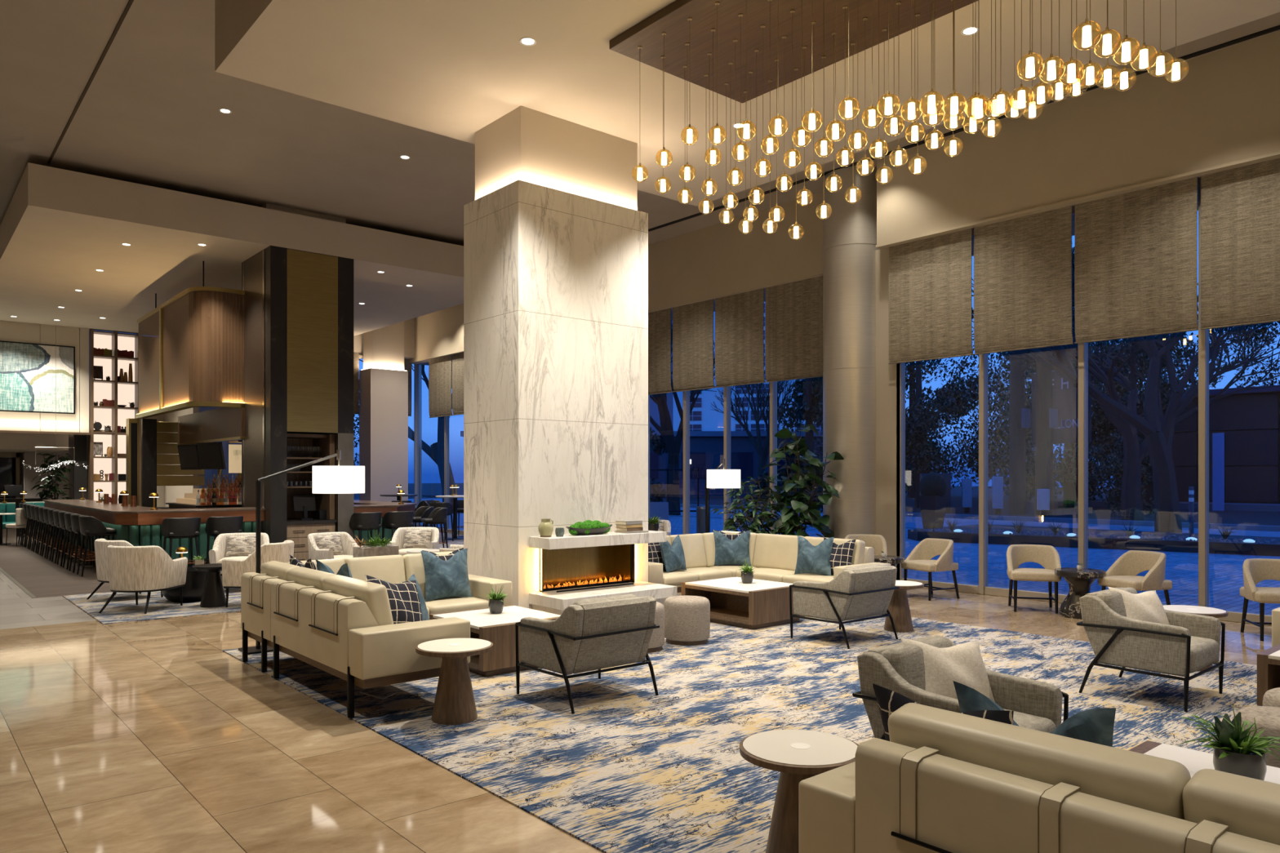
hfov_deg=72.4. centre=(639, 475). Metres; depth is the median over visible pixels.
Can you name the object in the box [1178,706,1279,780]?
potted plant
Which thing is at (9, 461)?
window
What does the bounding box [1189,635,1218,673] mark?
seat cushion
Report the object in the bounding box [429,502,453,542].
bar stool
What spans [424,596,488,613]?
seat cushion
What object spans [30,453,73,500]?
potted tree
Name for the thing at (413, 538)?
lumbar pillow
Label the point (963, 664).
lumbar pillow
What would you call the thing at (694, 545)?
cushion
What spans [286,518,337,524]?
countertop
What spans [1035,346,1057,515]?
utility pole
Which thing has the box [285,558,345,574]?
cushion
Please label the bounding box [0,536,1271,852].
floor
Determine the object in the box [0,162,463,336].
ceiling
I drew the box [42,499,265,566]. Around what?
bar counter
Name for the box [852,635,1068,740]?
lounge chair
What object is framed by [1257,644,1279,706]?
coffee table
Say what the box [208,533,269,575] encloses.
barrel chair
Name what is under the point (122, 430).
ornament trio
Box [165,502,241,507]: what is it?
countertop
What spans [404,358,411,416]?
window blind
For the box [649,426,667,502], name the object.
leafy tree
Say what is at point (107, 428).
potted plant
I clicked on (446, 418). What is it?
window
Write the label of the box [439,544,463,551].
barrel chair
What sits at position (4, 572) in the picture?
trim
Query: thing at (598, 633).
lounge chair
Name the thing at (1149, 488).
box
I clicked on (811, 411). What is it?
leafy tree
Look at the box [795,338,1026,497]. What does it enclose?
leafy tree
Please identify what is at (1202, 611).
side table
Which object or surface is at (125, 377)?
wooden vase
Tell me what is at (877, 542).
armchair
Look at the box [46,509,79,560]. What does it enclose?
bar stool
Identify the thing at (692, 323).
window blind
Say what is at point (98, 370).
box
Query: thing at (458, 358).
window blind
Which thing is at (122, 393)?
bookshelf
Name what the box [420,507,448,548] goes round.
bar stool
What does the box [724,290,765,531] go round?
window
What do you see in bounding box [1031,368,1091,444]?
shop sign
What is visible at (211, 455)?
screen
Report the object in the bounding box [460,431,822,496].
building
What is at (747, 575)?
potted plant
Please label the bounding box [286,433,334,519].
shelving
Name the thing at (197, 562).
potted plant
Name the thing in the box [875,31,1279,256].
wall
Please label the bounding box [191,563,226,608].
pedestal table
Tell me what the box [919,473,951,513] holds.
box
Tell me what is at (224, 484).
bottle
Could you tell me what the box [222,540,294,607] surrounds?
barrel chair
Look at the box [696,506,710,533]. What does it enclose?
bollard
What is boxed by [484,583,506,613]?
potted plant
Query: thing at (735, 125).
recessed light
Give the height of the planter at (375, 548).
0.469 m
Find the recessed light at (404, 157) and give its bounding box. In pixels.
[399,155,410,159]
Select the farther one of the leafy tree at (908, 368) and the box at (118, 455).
the leafy tree at (908, 368)
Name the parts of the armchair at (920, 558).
leg, backrest, seat, leg, leg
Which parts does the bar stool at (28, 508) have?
leg, leg, backrest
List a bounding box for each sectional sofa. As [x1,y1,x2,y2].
[240,551,511,718]
[648,530,890,592]
[798,702,1279,852]
[1271,607,1279,647]
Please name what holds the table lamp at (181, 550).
on the table at (193, 589)
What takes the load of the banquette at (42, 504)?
on the floor at (144, 736)
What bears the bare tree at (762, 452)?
on the ground
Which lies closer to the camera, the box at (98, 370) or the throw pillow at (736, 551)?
the throw pillow at (736, 551)
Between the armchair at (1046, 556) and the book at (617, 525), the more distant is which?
the armchair at (1046, 556)
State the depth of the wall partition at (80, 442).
23.81 m
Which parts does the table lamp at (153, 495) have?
lamp shade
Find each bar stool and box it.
[17,502,44,545]
[21,503,48,546]
[25,504,53,548]
[28,505,57,551]
[32,506,62,553]
[36,506,67,555]
[41,507,72,557]
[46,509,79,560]
[51,510,85,563]
[56,511,92,566]
[62,512,97,569]
[68,514,106,573]
[76,515,116,577]
[160,516,200,566]
[204,515,243,564]
[349,511,382,546]
[381,511,413,538]
[391,500,411,502]
[412,499,434,527]
[412,506,434,527]
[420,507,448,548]
[423,500,447,537]
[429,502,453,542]
[452,499,463,536]
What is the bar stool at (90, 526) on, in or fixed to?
on the floor at (144, 736)
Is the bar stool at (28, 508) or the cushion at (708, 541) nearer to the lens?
the cushion at (708, 541)
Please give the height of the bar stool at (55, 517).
0.986 m
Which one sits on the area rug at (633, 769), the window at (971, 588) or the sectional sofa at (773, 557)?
the sectional sofa at (773, 557)
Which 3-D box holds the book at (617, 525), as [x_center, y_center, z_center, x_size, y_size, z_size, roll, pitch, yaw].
[-0.122,0.566,9.742,0.235,0.034,0.190,0,0,-39]
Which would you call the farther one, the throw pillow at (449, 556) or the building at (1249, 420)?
the building at (1249, 420)
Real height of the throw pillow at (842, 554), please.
0.446 m
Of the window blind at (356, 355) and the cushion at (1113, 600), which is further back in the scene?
the window blind at (356, 355)
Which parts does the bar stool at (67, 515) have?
leg, leg, backrest, leg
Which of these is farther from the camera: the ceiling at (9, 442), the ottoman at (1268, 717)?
the ceiling at (9, 442)
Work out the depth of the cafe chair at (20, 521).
20.42 m
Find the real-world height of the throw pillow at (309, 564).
0.509 m
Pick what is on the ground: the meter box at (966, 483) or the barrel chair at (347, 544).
the meter box at (966, 483)
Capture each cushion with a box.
[217,555,248,563]
[260,560,299,581]
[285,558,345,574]
[286,566,335,590]
[322,574,393,626]
[333,555,352,559]
[343,555,405,583]
[399,547,426,555]
[402,551,453,599]
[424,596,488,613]
[572,594,637,604]
[662,570,698,586]
[666,535,671,546]
[668,533,706,568]
[676,567,732,580]
[702,531,731,567]
[710,564,757,577]
[720,530,757,566]
[735,567,795,582]
[752,533,804,570]
[782,573,833,583]
[804,536,865,564]
[842,564,882,570]
[881,636,952,690]
[888,702,1191,820]
[1003,708,1056,733]
[1096,587,1137,617]
[1182,768,1279,845]
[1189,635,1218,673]
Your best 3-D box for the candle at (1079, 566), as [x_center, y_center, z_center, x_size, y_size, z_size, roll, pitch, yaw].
[5.166,1.073,10.256,0.066,0.081,0.081,0,0,-13]
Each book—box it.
[108,473,111,480]
[613,530,648,533]
[615,520,642,524]
[615,524,642,528]
[615,527,643,531]
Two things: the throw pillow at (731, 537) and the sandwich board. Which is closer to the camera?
the throw pillow at (731, 537)
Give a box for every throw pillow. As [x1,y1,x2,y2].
[288,554,316,569]
[315,559,352,577]
[364,574,422,624]
[382,573,429,620]
[421,548,471,601]
[422,547,463,560]
[648,542,666,570]
[659,534,686,573]
[712,529,751,540]
[713,530,751,566]
[794,535,834,576]
[823,537,855,574]
[871,683,1013,741]
[952,680,1115,746]
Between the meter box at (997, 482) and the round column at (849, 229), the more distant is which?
the meter box at (997, 482)
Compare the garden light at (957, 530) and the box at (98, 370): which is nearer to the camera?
the garden light at (957, 530)
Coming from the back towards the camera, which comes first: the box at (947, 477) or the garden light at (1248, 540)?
the box at (947, 477)
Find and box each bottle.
[195,489,200,502]
[200,484,205,497]
[201,489,205,502]
[204,484,209,497]
[206,489,211,502]
[211,479,215,493]
[212,489,216,505]
[219,489,223,502]
[221,474,226,488]
[224,484,229,497]
[228,489,232,502]
[232,489,236,502]
[233,479,238,493]
[233,484,237,499]
[238,479,241,493]
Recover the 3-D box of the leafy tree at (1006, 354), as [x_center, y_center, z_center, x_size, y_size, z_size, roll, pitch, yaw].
[27.683,-5.563,54.213,11.182,17.522,12.322,0,0,18]
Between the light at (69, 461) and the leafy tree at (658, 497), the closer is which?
the light at (69, 461)
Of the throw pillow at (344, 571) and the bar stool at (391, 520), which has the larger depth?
the bar stool at (391, 520)
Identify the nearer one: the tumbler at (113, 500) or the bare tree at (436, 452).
the tumbler at (113, 500)
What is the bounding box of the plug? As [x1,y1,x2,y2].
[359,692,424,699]
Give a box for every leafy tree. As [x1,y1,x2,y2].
[353,413,359,493]
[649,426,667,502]
[754,376,822,514]
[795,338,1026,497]
[822,358,948,491]
[905,307,978,507]
[969,242,1187,507]
[972,302,1169,473]
[996,249,1192,501]
[1089,430,1154,515]
[1146,321,1279,391]
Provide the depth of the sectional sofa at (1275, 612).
6.82 m
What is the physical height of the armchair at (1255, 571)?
0.786 m
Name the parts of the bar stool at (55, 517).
leg, backrest, leg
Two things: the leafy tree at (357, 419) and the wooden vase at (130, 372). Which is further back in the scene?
the leafy tree at (357, 419)
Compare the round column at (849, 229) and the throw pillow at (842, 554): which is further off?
the round column at (849, 229)
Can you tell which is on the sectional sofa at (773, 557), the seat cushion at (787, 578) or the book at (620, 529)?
the seat cushion at (787, 578)
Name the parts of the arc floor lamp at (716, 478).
lamp shade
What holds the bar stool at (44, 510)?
on the floor at (144, 736)
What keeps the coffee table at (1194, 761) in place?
on the area rug at (633, 769)
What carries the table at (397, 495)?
on the floor at (450, 542)
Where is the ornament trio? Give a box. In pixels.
[120,426,125,432]
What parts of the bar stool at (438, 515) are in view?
seat, seat frame, backrest, leg, leg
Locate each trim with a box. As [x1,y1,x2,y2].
[0,430,89,435]
[0,567,36,598]
[47,0,133,164]
[648,24,1279,231]
[875,248,899,580]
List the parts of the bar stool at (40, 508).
leg, backrest, leg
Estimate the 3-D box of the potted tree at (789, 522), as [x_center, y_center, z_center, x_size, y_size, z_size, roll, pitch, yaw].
[2.457,0.433,13.465,1.185,2.454,1.335,0,0,-24]
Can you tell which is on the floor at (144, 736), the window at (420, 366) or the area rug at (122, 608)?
the area rug at (122, 608)
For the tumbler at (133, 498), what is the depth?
16.11 m
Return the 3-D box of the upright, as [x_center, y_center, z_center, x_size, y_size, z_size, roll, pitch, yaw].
[-11.166,0.210,19.233,0.200,2.900,0.308,0,0,-41]
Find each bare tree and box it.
[353,359,455,506]
[649,320,716,515]
[710,355,800,478]
[964,264,1266,533]
[998,286,1279,520]
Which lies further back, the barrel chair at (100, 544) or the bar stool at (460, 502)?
the bar stool at (460, 502)
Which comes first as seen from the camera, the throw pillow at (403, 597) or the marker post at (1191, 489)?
the throw pillow at (403, 597)
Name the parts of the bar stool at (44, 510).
leg, leg, backrest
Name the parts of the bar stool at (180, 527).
leg, leg, backrest, seat frame, seat, leg, leg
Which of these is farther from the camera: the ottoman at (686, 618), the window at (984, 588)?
the window at (984, 588)
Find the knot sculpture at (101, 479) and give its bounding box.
[99,470,103,480]
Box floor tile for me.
[0,571,95,629]
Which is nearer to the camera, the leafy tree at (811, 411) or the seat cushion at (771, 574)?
the seat cushion at (771, 574)
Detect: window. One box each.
[0,452,19,498]
[411,364,422,527]
[413,361,444,530]
[444,356,463,534]
[648,310,672,519]
[683,301,715,534]
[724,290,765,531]
[769,381,777,534]
[896,229,978,594]
[978,206,1075,603]
[1078,178,1198,605]
[1198,177,1271,626]
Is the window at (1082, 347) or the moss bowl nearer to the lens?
the moss bowl
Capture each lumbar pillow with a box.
[225,535,255,557]
[313,533,344,555]
[402,528,432,548]
[657,520,664,531]
[901,638,995,702]
[1107,586,1169,625]
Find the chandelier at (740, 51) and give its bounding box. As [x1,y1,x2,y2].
[609,0,1189,239]
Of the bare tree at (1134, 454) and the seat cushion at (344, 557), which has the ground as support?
the bare tree at (1134, 454)
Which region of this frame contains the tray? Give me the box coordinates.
[543,580,628,591]
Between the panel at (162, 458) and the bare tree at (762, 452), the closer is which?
the panel at (162, 458)
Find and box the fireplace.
[528,530,677,615]
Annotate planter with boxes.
[351,528,399,557]
[919,472,946,528]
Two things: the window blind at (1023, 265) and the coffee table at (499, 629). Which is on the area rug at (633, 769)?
the coffee table at (499, 629)
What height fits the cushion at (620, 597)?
0.406 m
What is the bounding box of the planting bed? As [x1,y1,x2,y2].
[907,515,1279,556]
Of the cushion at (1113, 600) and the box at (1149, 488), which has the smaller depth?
the cushion at (1113, 600)
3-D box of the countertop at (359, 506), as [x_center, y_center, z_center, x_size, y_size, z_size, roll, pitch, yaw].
[-6.095,1.120,18.362,1.760,1.080,4.202,0,0,-41]
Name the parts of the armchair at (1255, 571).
leg, seat, backrest, leg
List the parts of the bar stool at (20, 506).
leg, leg, backrest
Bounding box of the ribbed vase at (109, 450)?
[106,446,112,456]
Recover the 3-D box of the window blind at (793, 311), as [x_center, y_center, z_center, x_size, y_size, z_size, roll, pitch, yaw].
[2.689,-2.533,15.248,0.055,1.734,1.286,0,0,-41]
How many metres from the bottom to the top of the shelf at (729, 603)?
0.333 m
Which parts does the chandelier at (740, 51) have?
glass globe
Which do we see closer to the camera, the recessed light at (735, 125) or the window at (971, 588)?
the recessed light at (735, 125)
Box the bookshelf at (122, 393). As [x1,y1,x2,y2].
[87,328,141,506]
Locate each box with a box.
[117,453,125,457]
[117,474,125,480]
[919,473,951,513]
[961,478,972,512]
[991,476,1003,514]
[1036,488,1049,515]
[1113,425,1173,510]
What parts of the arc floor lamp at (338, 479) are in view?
arm, stem, lamp shade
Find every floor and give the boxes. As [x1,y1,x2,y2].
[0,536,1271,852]
[438,532,463,549]
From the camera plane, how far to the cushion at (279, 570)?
7.55 m
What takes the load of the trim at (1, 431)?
attached to the wall at (15, 331)
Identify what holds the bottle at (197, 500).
on the bar
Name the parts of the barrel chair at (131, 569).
leg, leg, leg, leg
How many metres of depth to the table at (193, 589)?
11.28 m
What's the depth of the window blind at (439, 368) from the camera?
25.00 m
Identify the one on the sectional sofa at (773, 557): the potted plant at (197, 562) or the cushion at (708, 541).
the cushion at (708, 541)
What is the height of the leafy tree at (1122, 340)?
16.644 m
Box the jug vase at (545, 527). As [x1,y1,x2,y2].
[537,518,553,537]
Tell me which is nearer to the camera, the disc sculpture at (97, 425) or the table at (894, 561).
the table at (894, 561)
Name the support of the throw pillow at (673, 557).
on the sectional sofa at (773, 557)
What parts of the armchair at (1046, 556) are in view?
leg, leg, seat, backrest, leg, leg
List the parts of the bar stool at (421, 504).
backrest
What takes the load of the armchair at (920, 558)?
on the floor at (144, 736)
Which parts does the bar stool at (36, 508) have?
leg, backrest, leg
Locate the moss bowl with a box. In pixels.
[565,520,612,535]
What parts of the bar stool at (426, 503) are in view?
backrest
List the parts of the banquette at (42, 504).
panel, backrest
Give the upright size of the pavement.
0.100 m
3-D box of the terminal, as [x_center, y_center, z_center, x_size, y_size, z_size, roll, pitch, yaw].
[-6.066,0.590,15.843,0.400,0.449,0.202,0,0,-41]
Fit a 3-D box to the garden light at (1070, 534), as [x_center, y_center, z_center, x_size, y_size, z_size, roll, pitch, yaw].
[10.181,1.405,20.607,0.220,0.070,0.220,0,0,-41]
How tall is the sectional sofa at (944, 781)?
0.878 m
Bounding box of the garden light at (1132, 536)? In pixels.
[1129,535,1140,538]
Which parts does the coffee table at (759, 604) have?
panel, panel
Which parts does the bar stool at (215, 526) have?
leg, backrest, seat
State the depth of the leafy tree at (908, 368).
50.23 m
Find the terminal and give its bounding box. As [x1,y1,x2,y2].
[292,494,315,520]
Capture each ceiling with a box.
[0,0,1279,245]
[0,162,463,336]
[0,429,164,453]
[214,0,1279,205]
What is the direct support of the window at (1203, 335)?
in the wall at (1224, 114)
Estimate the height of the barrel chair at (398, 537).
0.805 m
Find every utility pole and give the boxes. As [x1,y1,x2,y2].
[1008,350,1030,515]
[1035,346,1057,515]
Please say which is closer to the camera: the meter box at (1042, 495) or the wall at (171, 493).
the wall at (171, 493)
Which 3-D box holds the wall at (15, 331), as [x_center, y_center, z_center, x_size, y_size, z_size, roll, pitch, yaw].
[-16.585,-1.540,22.534,16.200,6.400,0.600,0,0,-41]
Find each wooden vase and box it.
[119,368,124,381]
[123,372,128,381]
[128,363,133,382]
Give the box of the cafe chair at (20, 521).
[5,508,35,546]
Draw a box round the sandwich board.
[649,502,668,519]
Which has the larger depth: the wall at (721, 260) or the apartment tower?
the apartment tower
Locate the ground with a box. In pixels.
[353,483,1279,525]
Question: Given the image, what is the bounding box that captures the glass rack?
[228,440,241,472]
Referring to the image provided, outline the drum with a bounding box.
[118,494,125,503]
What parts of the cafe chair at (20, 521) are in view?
seat, backrest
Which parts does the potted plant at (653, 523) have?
pot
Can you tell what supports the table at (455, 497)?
on the floor at (450, 542)
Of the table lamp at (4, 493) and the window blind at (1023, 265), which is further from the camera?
the table lamp at (4, 493)
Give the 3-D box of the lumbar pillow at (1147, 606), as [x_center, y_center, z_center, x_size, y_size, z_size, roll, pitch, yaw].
[3.879,1.054,6.754,0.572,0.388,0.214,0,0,-23]
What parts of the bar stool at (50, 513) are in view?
leg, leg, backrest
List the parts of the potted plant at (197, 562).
pot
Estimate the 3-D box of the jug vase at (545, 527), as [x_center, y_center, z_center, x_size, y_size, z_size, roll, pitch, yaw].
[-0.976,0.547,9.048,0.155,0.185,0.155,0,0,-1]
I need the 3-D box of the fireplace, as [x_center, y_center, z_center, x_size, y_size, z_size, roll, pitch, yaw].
[-0.454,1.150,9.518,1.607,1.020,0.930,0,0,-41]
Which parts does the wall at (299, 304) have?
metal trim, smoked metal panel, bronze panel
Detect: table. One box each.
[0,513,15,545]
[161,566,207,602]
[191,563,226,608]
[379,494,417,501]
[406,549,439,553]
[415,638,493,724]
[429,604,559,676]
[435,495,463,539]
[681,576,804,629]
[739,729,858,852]
[874,555,904,566]
[884,580,924,632]
[1053,567,1105,619]
[1128,740,1279,784]
[1163,604,1228,671]
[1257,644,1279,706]
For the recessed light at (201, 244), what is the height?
0.006 m
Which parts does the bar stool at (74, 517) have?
leg, backrest, leg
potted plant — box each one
[103,425,111,431]
[128,402,135,407]
[192,553,205,564]
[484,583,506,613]
[648,515,662,531]
[737,560,755,583]
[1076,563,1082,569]
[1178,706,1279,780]
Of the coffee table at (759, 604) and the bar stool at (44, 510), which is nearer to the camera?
the coffee table at (759, 604)
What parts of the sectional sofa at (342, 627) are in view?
leg, leg, leg, leg, arm, arm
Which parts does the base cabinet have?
drawer, drawer, drawer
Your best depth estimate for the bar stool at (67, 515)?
15.47 m
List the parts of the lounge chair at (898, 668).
leg, arm, frame, arm, leg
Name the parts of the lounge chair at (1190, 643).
leg, leg, arm, frame, leg, arm, leg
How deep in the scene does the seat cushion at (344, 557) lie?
12.61 m
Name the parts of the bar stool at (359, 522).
leg, backrest, seat frame, seat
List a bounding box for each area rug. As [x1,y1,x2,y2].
[62,586,240,624]
[222,594,1260,852]
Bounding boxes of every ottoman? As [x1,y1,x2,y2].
[647,601,664,653]
[663,595,710,645]
[1233,706,1279,768]
[1262,687,1279,706]
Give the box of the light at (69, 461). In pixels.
[22,447,87,471]
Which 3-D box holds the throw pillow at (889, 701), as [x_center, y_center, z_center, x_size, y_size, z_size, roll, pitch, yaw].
[1.041,0.971,2.947,0.190,0.475,0.500,0,0,-44]
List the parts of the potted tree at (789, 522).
stem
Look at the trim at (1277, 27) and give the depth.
11.49 m
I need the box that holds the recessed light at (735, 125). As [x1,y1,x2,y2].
[732,122,744,128]
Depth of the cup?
9.05 m
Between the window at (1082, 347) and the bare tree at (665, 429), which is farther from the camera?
the bare tree at (665, 429)
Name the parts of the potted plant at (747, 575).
pot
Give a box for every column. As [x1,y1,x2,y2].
[359,320,408,502]
[822,165,879,554]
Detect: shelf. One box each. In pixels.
[684,584,748,624]
[1267,658,1279,665]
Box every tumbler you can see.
[103,493,109,503]
[111,493,116,503]
[122,495,128,506]
[130,495,136,506]
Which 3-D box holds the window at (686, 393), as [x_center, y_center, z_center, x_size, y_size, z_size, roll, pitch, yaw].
[1.278,-0.900,17.183,0.130,5.120,1.130,0,0,-41]
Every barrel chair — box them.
[86,538,163,599]
[98,545,187,613]
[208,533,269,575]
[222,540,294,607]
[307,532,359,559]
[387,527,439,555]
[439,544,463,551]
[657,520,671,535]
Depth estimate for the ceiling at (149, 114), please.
12.10 m
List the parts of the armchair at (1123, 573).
seat, backrest, leg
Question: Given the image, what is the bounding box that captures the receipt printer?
[313,509,326,519]
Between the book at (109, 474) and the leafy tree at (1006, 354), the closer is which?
the book at (109, 474)
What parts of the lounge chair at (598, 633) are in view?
leg, arm, leg, frame, arm, leg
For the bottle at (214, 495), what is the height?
0.300 m
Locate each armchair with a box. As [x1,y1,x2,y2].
[844,533,887,555]
[901,537,959,600]
[1006,544,1062,613]
[1097,550,1172,604]
[1240,558,1279,641]
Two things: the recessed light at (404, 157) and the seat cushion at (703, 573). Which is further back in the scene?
the recessed light at (404, 157)
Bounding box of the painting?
[0,340,75,413]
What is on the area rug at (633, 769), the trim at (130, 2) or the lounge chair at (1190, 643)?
the lounge chair at (1190, 643)
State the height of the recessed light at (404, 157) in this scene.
0.006 m
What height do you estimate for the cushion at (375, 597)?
0.466 m
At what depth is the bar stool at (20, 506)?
20.88 m
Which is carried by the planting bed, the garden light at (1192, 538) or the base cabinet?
the garden light at (1192, 538)
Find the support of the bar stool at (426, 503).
on the floor at (450, 542)
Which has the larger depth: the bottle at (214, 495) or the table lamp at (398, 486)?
the table lamp at (398, 486)
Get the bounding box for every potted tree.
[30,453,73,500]
[710,475,798,533]
[760,422,844,537]
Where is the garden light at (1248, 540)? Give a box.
[1243,538,1255,542]
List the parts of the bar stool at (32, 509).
leg, backrest, leg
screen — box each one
[177,444,200,470]
[196,441,226,469]
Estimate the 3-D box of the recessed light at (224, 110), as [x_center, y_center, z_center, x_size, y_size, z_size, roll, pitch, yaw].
[-5.397,-4.737,11.373,0.156,0.006,0.156,0,0,-41]
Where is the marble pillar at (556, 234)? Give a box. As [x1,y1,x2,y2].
[463,105,648,608]
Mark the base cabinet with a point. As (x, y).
(297, 531)
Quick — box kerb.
[353,497,1279,531]
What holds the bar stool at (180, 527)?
on the floor at (144, 736)
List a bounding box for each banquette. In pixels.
[0,502,16,542]
[23,501,50,540]
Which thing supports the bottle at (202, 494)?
on the bar
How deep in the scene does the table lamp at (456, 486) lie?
22.99 m
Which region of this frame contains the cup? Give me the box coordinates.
[555,528,564,537]
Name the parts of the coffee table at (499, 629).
panel, panel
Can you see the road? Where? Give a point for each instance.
(910, 522)
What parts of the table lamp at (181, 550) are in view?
lamp shade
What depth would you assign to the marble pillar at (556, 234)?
9.51 m
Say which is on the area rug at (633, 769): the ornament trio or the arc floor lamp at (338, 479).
the arc floor lamp at (338, 479)
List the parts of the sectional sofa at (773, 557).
arm, arm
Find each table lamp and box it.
[0,491,8,502]
[20,490,26,502]
[79,487,86,499]
[95,488,102,502]
[120,490,128,505]
[149,492,159,510]
[175,546,187,557]
[395,484,401,494]
[397,489,404,504]
[449,484,455,495]
[454,484,459,495]
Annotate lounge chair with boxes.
[515,594,659,714]
[789,564,899,648]
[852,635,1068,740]
[1075,587,1225,712]
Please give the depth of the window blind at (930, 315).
12.56 m
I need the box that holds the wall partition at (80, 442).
[73,435,87,499]
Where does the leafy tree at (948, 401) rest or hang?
on the ground
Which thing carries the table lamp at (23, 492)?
on the banquette at (42, 504)
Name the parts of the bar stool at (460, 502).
seat, backrest, leg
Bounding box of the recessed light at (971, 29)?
[960,26,979,35]
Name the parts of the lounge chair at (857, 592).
leg, arm, leg, frame, arm, leg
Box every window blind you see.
[353,351,359,413]
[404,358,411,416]
[428,355,452,417]
[452,352,463,415]
[648,307,672,395]
[672,298,715,392]
[715,288,764,387]
[764,275,822,382]
[888,228,973,364]
[973,205,1073,355]
[1074,177,1198,343]
[1200,158,1279,329]
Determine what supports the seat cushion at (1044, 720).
on the lounge chair at (898, 668)
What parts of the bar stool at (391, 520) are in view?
leg, seat, seat frame, backrest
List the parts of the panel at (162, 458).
panel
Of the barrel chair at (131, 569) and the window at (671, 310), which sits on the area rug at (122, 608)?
the barrel chair at (131, 569)
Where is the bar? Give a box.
[165,488,241,508]
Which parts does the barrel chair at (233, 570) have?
leg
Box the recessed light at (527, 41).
[519,36,536,45]
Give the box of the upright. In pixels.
[125,417,139,506]
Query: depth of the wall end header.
25.90 m
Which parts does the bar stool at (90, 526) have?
leg, leg, backrest, seat frame, seat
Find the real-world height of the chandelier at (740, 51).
1.704 m
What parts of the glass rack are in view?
frame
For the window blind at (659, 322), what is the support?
attached to the window at (671, 310)
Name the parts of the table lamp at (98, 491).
lamp shade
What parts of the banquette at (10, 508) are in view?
backrest, seat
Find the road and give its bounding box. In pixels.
[408,497,1279,537]
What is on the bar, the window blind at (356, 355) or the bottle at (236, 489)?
the bottle at (236, 489)
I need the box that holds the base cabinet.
[286,518,337,560]
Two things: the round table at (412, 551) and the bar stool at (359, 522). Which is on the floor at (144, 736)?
the bar stool at (359, 522)
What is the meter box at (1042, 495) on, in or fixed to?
on the ground
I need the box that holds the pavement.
[412,513,1279,615]
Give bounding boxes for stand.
[0,484,47,536]
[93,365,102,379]
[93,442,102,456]
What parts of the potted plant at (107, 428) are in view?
pot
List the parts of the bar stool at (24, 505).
leg, backrest, leg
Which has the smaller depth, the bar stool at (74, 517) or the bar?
the bar stool at (74, 517)
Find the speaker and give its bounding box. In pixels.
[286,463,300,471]
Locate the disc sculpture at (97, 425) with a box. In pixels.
[93,422,102,431]
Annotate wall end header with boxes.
[404,318,414,359]
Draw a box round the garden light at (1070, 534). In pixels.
[1066,533,1075,536]
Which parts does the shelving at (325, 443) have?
shelf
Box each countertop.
[42,499,265,513]
[149,506,168,509]
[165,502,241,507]
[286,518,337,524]
[353,499,417,507]
[353,499,417,546]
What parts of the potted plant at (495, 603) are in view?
pot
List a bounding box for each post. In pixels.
[1188,486,1194,537]
[1212,432,1224,511]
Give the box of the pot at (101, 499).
[96,493,103,501]
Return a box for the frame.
[649,468,698,511]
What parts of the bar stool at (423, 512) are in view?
seat, backrest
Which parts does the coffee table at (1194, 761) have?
panel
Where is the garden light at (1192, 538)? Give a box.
[1186,537,1197,540]
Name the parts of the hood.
panel, hanger rod, post, hanger rod, panel, panel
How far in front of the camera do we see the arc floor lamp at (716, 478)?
12.68 m
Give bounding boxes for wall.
[0,320,241,506]
[19,440,73,499]
[164,333,363,506]
[241,245,353,543]
[408,191,822,365]
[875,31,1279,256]
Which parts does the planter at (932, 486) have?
planter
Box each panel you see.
[141,418,204,506]
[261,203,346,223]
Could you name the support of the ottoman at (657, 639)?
on the area rug at (633, 769)
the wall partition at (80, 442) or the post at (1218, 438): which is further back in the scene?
the post at (1218, 438)
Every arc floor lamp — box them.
[238,449,364,654]
[705,458,740,533]
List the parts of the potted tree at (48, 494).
stem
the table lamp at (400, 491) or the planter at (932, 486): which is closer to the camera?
the table lamp at (400, 491)
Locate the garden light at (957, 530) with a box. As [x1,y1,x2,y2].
[953,528,962,532]
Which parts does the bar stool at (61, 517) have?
leg, leg, backrest, leg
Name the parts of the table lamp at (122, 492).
lamp shade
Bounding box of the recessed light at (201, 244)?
[196,243,207,246]
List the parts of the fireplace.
panel, burner rail, panel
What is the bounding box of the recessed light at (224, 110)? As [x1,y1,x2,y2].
[218,108,231,113]
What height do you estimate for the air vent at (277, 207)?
0.160 m
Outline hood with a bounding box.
[135,261,245,444]
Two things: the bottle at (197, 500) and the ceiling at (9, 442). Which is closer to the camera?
the bottle at (197, 500)
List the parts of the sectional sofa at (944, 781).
arm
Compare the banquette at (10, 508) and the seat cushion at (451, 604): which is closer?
the seat cushion at (451, 604)
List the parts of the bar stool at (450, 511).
backrest, leg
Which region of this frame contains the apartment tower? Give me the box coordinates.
[649,301,822,431]
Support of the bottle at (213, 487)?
on the bar
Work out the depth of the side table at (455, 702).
5.83 m
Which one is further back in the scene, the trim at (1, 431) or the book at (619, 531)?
the trim at (1, 431)
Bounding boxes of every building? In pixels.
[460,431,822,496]
[1091,385,1279,511]

